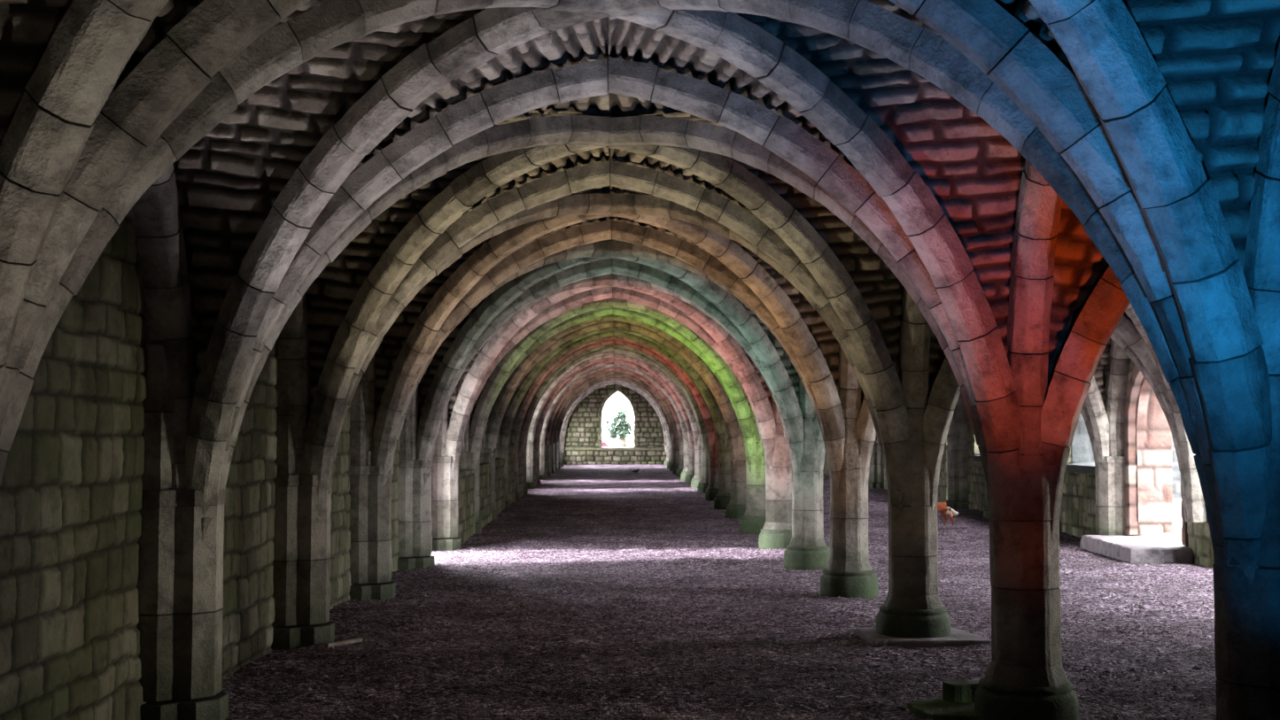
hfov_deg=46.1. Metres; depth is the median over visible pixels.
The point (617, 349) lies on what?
arch
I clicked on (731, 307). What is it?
arch
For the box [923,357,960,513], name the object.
arch
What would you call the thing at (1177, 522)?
ground
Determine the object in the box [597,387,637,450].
window
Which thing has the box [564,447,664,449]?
trim
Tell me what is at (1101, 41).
arch
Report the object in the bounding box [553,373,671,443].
arch
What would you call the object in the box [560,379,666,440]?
arch
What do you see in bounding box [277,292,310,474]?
arch
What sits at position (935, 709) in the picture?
ground slab
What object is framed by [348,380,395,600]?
pilasters
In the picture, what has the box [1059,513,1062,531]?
shaft
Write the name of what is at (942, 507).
dog
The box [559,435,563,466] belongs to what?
shaft
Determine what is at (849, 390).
arch
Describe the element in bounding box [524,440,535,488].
shaft
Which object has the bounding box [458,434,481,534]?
shaft
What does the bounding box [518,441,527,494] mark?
shaft
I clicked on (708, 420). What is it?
arch
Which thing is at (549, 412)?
arch
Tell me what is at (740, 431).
arch
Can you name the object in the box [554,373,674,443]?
arch
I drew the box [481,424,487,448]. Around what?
arch
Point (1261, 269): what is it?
arch
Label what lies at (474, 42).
arch
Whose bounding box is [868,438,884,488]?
shaft
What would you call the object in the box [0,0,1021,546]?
arch
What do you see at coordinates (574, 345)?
arch
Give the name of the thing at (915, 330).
arch
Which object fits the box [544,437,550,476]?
shaft
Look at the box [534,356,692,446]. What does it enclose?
arch
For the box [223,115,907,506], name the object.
arch
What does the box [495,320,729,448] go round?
arch
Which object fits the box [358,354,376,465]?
arch
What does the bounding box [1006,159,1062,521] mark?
arch
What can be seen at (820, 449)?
arch
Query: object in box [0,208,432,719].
wall
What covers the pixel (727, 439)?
arch
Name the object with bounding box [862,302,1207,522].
arch
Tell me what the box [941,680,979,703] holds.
stone block
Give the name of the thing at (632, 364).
arch
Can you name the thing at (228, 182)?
ceiling
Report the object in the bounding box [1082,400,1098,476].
arch
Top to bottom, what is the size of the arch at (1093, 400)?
3.755 m
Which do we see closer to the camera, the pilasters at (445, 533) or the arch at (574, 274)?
the arch at (574, 274)
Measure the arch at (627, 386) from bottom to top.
3.750 m
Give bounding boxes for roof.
[480,36,795,220]
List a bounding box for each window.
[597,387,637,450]
[971,427,981,461]
[1065,413,1095,473]
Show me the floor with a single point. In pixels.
(605, 507)
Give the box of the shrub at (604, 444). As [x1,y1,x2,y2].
[601,435,608,446]
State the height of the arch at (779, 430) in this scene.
3.856 m
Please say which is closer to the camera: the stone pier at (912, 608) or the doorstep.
the stone pier at (912, 608)
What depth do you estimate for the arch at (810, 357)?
16.70 m
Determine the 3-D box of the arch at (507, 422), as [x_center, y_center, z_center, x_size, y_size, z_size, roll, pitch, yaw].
[-0.615,0.998,34.667,6.804,3.757,0.270,-2,-3,33]
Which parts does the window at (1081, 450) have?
frame, sill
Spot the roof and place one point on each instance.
(638, 58)
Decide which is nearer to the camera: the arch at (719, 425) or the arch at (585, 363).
the arch at (719, 425)
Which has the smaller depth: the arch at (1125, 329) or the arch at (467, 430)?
the arch at (1125, 329)
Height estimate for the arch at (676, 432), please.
3.750 m
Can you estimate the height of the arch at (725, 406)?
3.753 m
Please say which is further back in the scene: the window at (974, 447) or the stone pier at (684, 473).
the stone pier at (684, 473)
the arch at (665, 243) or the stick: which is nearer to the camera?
the stick
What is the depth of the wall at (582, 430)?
78.11 m
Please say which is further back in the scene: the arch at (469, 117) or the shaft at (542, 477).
the shaft at (542, 477)
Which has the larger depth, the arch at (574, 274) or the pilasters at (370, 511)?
the arch at (574, 274)
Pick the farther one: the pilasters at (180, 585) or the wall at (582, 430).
the wall at (582, 430)
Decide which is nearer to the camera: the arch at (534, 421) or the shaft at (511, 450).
the shaft at (511, 450)
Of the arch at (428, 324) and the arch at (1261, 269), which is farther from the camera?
the arch at (428, 324)
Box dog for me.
[937,502,958,525]
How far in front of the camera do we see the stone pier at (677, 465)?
62.84 m
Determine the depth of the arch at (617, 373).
63.04 m
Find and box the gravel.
[221,544,1216,719]
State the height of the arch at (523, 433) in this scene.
3.744 m
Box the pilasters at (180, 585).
[136,339,228,719]
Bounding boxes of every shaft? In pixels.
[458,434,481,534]
[479,444,496,519]
[495,444,509,507]
[507,442,519,500]
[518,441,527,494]
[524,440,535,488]
[533,439,540,484]
[538,438,545,480]
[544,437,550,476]
[549,437,554,473]
[552,436,557,471]
[556,435,560,468]
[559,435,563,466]
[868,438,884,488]
[945,408,969,509]
[983,481,989,518]
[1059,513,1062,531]
[1094,398,1136,535]
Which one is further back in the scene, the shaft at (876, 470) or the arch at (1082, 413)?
the shaft at (876, 470)
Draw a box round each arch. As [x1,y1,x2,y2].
[0,0,169,388]
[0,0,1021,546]
[0,0,1226,592]
[131,162,193,489]
[183,0,1214,561]
[218,56,994,520]
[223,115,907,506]
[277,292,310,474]
[303,116,990,519]
[327,161,891,511]
[330,193,845,488]
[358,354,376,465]
[372,193,886,486]
[389,220,830,482]
[391,240,803,489]
[408,383,418,460]
[415,240,827,486]
[431,258,792,482]
[431,273,775,469]
[441,403,448,456]
[445,273,791,473]
[457,286,766,467]
[459,296,754,473]
[464,416,470,452]
[467,297,765,465]
[479,307,746,470]
[481,314,738,464]
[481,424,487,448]
[485,314,742,464]
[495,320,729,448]
[496,325,725,456]
[496,431,499,444]
[499,325,727,454]
[508,335,714,454]
[510,335,715,450]
[513,331,719,451]
[518,343,706,454]
[519,342,706,451]
[523,340,704,418]
[526,347,701,449]
[527,350,701,448]
[528,350,698,445]
[533,353,695,449]
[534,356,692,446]
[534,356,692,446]
[539,362,687,447]
[540,362,686,448]
[544,359,689,448]
[544,365,682,442]
[544,366,681,442]
[549,364,678,418]
[549,368,679,438]
[550,370,677,442]
[550,370,678,442]
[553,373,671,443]
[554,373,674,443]
[557,376,669,442]
[558,372,670,417]
[559,380,668,440]
[560,376,671,439]
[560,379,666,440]
[562,375,666,415]
[562,380,660,436]
[562,383,666,452]
[564,381,664,438]
[566,381,663,429]
[567,378,662,413]
[706,434,709,455]
[725,427,729,459]
[735,413,742,435]
[751,408,761,473]
[762,406,1095,468]
[771,394,783,437]
[783,330,1183,496]
[798,376,815,488]
[813,415,825,486]
[837,345,861,468]
[856,395,876,486]
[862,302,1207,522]
[899,287,930,506]
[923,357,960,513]
[946,416,955,457]
[953,393,965,444]
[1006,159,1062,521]
[1028,0,1272,584]
[1040,265,1129,541]
[1047,263,1109,520]
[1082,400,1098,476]
[1085,375,1109,470]
[1103,339,1208,522]
[1114,315,1203,522]
[1243,38,1279,451]
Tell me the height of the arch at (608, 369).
3.755 m
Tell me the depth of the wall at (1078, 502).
27.80 m
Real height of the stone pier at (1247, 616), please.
3.161 m
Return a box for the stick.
[324,637,362,647]
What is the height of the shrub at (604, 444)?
1.934 m
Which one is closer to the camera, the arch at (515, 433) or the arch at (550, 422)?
the arch at (515, 433)
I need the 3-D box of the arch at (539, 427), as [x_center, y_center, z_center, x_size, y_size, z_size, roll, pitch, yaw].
[-0.862,1.647,49.813,6.806,3.748,0.270,-2,-3,33]
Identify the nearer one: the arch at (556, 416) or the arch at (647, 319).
the arch at (647, 319)
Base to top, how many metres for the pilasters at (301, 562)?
3.378 m
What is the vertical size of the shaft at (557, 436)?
3.378 m
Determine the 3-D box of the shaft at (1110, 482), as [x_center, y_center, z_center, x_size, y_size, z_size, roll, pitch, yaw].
[7.978,1.512,25.294,0.716,3.378,0.670,0,-3,-1]
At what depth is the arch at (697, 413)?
43.71 m
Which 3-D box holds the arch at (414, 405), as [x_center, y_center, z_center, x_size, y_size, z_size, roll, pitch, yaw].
[-3.276,0.280,19.482,0.357,3.861,3.876,0,-3,-1]
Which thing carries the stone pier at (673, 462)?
on the floor
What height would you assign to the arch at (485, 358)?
3.757 m
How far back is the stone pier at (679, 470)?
59.06 m
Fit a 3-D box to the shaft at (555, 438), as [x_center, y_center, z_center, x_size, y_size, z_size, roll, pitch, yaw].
[-4.008,3.295,66.754,0.716,3.378,0.671,0,-3,-1]
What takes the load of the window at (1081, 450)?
in the wall at (1078, 502)
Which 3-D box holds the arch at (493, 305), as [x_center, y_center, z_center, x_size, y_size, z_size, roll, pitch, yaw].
[-0.369,0.340,19.522,6.808,3.744,0.268,-2,-3,33]
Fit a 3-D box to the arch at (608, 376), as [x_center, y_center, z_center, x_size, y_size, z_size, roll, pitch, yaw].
[-1.137,2.410,66.847,5.640,3.753,0.270,0,-3,-1]
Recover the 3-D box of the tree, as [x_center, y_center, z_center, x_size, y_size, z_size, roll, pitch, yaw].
[-1.320,4.784,95.742,1.957,3.834,2.355,0,-3,-1]
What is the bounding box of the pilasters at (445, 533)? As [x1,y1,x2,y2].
[431,421,461,550]
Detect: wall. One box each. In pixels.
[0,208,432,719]
[562,384,666,465]
[822,358,1214,566]
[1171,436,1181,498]
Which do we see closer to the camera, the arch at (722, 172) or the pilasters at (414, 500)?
the arch at (722, 172)
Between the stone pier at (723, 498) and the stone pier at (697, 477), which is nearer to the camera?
the stone pier at (723, 498)
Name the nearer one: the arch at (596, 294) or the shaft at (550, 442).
the arch at (596, 294)
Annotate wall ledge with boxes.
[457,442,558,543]
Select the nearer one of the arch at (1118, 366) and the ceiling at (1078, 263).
the ceiling at (1078, 263)
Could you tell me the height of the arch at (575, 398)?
3.757 m
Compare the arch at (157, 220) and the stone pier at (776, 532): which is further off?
the stone pier at (776, 532)
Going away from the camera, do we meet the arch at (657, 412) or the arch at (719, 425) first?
the arch at (719, 425)
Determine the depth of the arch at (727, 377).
28.43 m
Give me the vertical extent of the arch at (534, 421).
3.757 m
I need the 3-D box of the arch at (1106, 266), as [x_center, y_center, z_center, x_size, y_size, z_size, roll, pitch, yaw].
[5.343,-0.128,10.150,5.651,3.749,0.270,0,-3,-1]
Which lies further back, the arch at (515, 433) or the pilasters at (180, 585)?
the arch at (515, 433)
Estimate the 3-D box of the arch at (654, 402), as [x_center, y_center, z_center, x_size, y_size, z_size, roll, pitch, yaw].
[-1.224,2.667,72.527,6.802,3.750,0.268,2,-3,-35]
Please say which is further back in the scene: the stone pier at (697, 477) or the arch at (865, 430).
the stone pier at (697, 477)
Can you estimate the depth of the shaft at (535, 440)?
51.43 m
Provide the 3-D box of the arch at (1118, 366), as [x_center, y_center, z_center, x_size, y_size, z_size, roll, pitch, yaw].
[8.031,0.476,23.446,0.438,3.863,3.869,0,-3,-1]
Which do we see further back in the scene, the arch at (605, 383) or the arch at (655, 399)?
the arch at (605, 383)
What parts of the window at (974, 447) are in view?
frame, sill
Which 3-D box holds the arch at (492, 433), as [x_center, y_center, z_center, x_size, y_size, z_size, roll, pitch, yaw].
[-0.552,0.859,30.879,6.808,3.744,0.268,-2,-3,33]
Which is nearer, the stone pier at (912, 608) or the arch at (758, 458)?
the stone pier at (912, 608)
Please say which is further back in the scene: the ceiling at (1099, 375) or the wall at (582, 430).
the wall at (582, 430)
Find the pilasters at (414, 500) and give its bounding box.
[396,407,434,570]
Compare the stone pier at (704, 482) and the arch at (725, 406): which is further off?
the stone pier at (704, 482)
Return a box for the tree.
[605,405,633,446]
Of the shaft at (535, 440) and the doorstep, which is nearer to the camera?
the doorstep
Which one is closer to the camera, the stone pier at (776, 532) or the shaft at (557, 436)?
the stone pier at (776, 532)
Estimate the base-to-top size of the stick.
0.030 m
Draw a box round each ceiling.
[0,0,1279,429]
[861,201,1107,406]
[1093,314,1135,405]
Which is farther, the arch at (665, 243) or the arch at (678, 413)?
the arch at (678, 413)
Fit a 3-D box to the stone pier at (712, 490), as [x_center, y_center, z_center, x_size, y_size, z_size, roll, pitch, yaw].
[2.067,2.199,40.347,0.679,3.161,0.678,0,-3,-1]
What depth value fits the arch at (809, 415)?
21.22 m
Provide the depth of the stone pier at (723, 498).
36.32 m
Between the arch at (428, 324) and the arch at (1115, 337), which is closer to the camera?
the arch at (428, 324)
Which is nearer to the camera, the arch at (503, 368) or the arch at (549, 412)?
the arch at (503, 368)
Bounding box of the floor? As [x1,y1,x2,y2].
[221,464,1217,719]
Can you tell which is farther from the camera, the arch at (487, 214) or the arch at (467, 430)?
the arch at (467, 430)
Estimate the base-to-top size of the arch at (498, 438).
3.861 m
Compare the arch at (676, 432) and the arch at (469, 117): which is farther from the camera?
the arch at (676, 432)
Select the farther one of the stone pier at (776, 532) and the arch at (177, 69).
the stone pier at (776, 532)
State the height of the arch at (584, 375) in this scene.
3.756 m
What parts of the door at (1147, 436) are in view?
sill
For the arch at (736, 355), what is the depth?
24.53 m
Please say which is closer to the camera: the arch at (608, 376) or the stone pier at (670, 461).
the arch at (608, 376)
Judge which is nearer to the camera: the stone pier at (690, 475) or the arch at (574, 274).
the arch at (574, 274)
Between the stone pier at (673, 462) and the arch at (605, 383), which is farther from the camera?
the arch at (605, 383)
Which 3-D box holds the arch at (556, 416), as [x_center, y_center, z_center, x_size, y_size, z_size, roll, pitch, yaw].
[-1.046,2.158,61.170,6.806,3.748,0.270,-2,-3,33]
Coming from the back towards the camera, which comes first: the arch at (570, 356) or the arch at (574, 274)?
the arch at (570, 356)
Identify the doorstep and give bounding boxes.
[1080,535,1194,564]
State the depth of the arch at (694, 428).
47.49 m
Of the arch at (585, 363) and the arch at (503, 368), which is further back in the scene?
the arch at (585, 363)
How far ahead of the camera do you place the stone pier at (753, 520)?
28.74 m
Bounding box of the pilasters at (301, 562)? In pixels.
[271,371,334,650]
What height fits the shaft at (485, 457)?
3.378 m
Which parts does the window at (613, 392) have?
sill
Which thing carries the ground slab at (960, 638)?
on the floor
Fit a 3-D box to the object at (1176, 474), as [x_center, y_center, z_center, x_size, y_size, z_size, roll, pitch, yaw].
[15.977,2.708,62.159,0.041,4.690,95.900,0,-3,-1]
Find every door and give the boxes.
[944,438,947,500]
[1123,364,1187,545]
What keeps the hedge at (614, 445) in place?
on the ground at (1177, 522)
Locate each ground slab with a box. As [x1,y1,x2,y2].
[853,627,991,647]
[907,697,990,719]
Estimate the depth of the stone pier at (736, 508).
32.53 m
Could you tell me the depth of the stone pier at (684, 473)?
55.27 m
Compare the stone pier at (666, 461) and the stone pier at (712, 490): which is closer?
the stone pier at (712, 490)
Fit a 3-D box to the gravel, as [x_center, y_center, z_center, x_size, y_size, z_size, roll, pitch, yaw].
[2.269,2.716,16.916,11.550,0.127,17.059,0,-3,-1]
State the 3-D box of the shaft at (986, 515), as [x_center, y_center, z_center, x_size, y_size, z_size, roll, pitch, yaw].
[7.855,1.821,32.867,0.717,3.378,0.671,0,-3,-1]
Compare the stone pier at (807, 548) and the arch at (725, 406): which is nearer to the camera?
the stone pier at (807, 548)
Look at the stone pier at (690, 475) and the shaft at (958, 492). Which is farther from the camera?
the stone pier at (690, 475)
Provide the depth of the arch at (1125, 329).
21.47 m
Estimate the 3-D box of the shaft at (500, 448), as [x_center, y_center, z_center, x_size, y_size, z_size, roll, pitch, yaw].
[-3.516,1.956,36.469,0.719,3.378,0.671,0,-3,-1]
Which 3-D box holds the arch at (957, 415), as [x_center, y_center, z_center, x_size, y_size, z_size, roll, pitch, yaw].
[7.848,0.952,34.807,0.438,3.863,3.878,0,-3,-1]
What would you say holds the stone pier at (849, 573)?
on the floor
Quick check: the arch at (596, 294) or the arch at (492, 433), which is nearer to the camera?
the arch at (596, 294)
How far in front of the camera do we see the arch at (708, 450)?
43.90 m
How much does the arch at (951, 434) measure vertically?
3.750 m
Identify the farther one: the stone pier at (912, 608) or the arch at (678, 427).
the arch at (678, 427)
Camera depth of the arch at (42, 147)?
5.72 m
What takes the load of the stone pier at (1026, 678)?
on the floor
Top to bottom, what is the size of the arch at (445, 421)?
3.864 m
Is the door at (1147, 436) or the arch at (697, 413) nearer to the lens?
the door at (1147, 436)
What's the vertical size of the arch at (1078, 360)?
3.748 m
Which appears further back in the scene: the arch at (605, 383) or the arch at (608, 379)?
the arch at (605, 383)
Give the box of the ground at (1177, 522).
[1172,497,1182,533]
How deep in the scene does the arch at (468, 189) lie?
12.63 m
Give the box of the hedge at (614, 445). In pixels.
[605,442,632,446]
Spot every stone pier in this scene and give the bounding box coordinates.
[663,438,669,465]
[666,438,672,468]
[669,436,675,471]
[672,438,679,474]
[675,436,683,477]
[680,436,689,480]
[684,434,694,484]
[690,433,701,488]
[697,431,709,493]
[704,430,719,501]
[713,432,730,509]
[725,429,745,518]
[739,434,766,534]
[758,403,791,549]
[783,430,830,570]
[819,430,878,599]
[876,372,951,638]
[974,433,1079,719]
[1212,434,1279,719]

